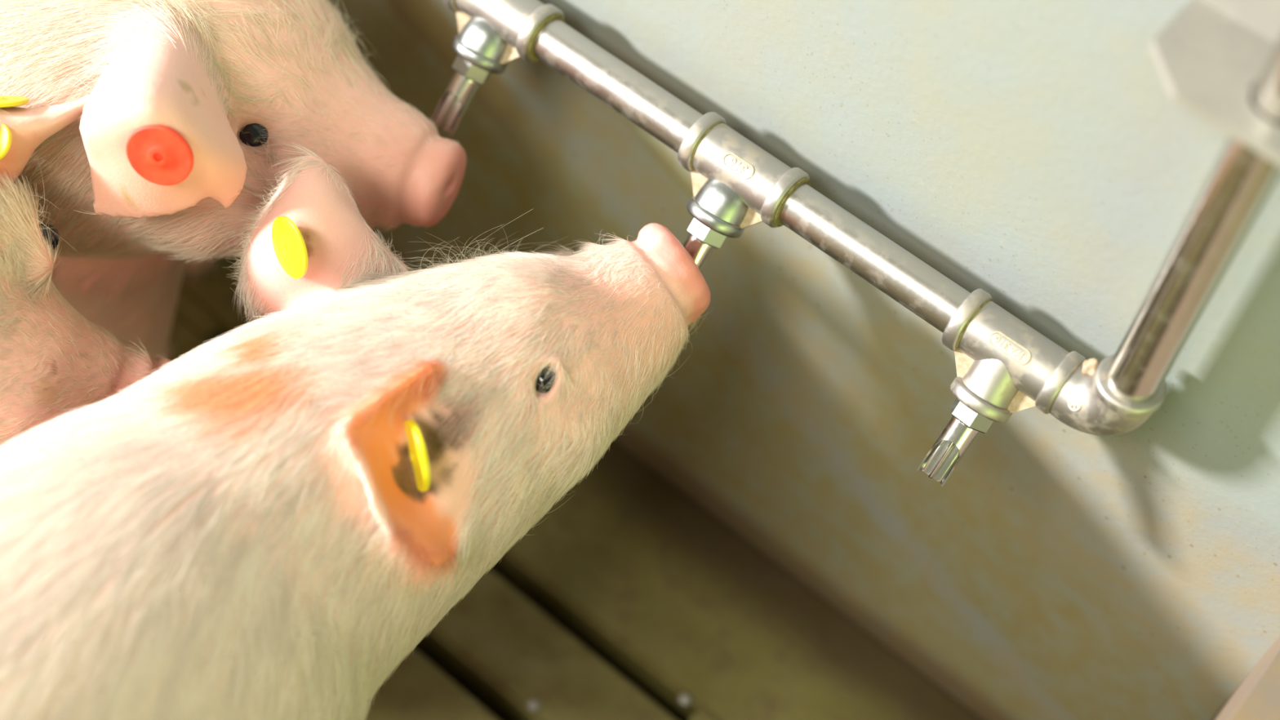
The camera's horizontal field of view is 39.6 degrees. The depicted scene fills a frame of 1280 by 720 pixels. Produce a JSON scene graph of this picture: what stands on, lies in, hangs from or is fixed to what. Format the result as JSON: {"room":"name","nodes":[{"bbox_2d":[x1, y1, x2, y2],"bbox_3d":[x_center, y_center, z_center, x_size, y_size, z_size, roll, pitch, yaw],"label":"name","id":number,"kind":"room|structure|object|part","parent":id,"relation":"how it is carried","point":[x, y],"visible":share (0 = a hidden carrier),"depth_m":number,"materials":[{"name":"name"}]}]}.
{"room":"farm building","nodes":[
{"label":"farm building","id":0,"kind":"room"},
{"bbox_2d":[168,254,982,719],"bbox_3d":[-0.765,0.833,0.803,3.400,0.520,2.200,36,59,19],"label":"floor","id":1,"kind":"structure","parent":0,"point":[629,597],"depth_m":1.05,"materials":[{"name":"wood"}]},
{"bbox_2d":[0,71,172,446],"bbox_3d":[-0.636,-0.108,0.925,0.884,0.397,0.276,29,57,14],"label":"pig","id":2,"kind":"object","parent":1,"relation":"on","point":[54,361],"visible":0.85,"depth_m":0.78},
{"bbox_2d":[0,0,466,360],"bbox_3d":[-0.472,-0.258,1.054,0.910,0.392,0.240,36,59,19],"label":"pig","id":3,"kind":"object","parent":1,"relation":"on","point":[190,110],"visible":0.85,"depth_m":0.81},
{"bbox_3d":[-0.200,-0.088,0.747,0.004,0.007,0.011,10,54,1],"label":"tag stem","id":4,"kind":"part","parent":3,"relation":"part of","materials":[{"name":"red plastic"}]},
{"bbox_2d":[0,142,713,719],"bbox_3d":[-0.294,0.235,0.742,0.229,0.353,0.826,38,59,20],"label":"pig","id":5,"kind":"object","parent":1,"relation":"on","point":[264,523],"visible":1,"depth_m":0.72},
{"bbox_3d":[-0.151,-0.050,0.773,0.007,0.006,0.004,-29,62,-24],"label":"tag stem","id":6,"kind":"part","parent":5,"relation":"part of","materials":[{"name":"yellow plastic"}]},
{"bbox_2d":[527,699,539,711],"bbox_3d":[-0.061,0.197,1.014,0.007,0.003,0.007,36,59,19],"label":"screw","id":7,"kind":"object","parent":1,"relation":"on","point":[533,704],"visible":1,"depth_m":1.01,"materials":[{"name":"grey metal"}]},
{"bbox_2d":[678,693,690,705],"bbox_3d":[0.026,0.195,1.024,0.007,0.003,0.007,36,59,19],"label":"screw","id":8,"kind":"object","parent":1,"relation":"on","point":[684,699],"visible":1,"depth_m":1.02,"materials":[{"name":"grey metal"}]},
{"bbox_2d":[327,0,1279,719],"bbox_3d":[0.104,-0.281,0.696,3.550,2.100,0.120,36,59,19],"label":"wall","id":9,"kind":"structure","parent":0,"point":[1038,156],"depth_m":0.86,"materials":[{"name":"paint"}]},
{"bbox_2d":[430,0,1279,486],"bbox_3d":[-0.072,-0.437,0.526,0.816,0.976,0.062,36,59,19],"label":"pipe","id":10,"kind":"object","parent":9,"relation":"attached to","point":[1005,366],"visible":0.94,"depth_m":0.78,"materials":[{"name":"metal"}]},
{"bbox_3d":[-0.091,-0.130,0.886,0.014,0.033,0.026,36,59,19],"label":"spout","id":11,"kind":"part","parent":10,"relation":"part of","materials":[{"name":"silver metal"}]},
{"bbox_3d":[0.024,-0.046,0.839,0.014,0.033,0.026,36,59,19],"label":"spout","id":12,"kind":"part","parent":10,"relation":"part of","materials":[{"name":"silver metal"}]},
{"bbox_3d":[0.045,-0.088,0.809,0.016,0.005,0.006,36,59,19],"label":"marking frame","id":13,"kind":"part","parent":10,"relation":"part of","materials":[{"name":"silver metal"}]},
{"bbox_3d":[0.139,0.038,0.790,0.014,0.033,0.026,36,59,19],"label":"spout","id":14,"kind":"part","parent":10,"relation":"part of","materials":[{"name":"silver metal"}]},
{"bbox_3d":[0.158,-0.005,0.761,0.020,0.005,0.006,36,59,19],"label":"marking frame","id":15,"kind":"part","parent":10,"relation":"part of","materials":[{"name":"silver metal"}]},
{"bbox_2d":[1149,0,1279,165],"bbox_3d":[0.222,-0.107,0.577,0.096,0.070,0.051,36,59,19],"label":"wall bracket","id":16,"kind":"object","parent":9,"relation":"attached to","point":[1208,58],"visible":0.93,"depth_m":0.61,"materials":[{"name":"white plastic"}]},
{"bbox_2d":[1209,635,1279,719],"bbox_3d":[-0.392,1.003,0.523,0.120,0.800,2.200,36,59,19],"label":"wall","id":17,"kind":"structure","parent":0,"point":[1257,697],"depth_m":0.73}
]}

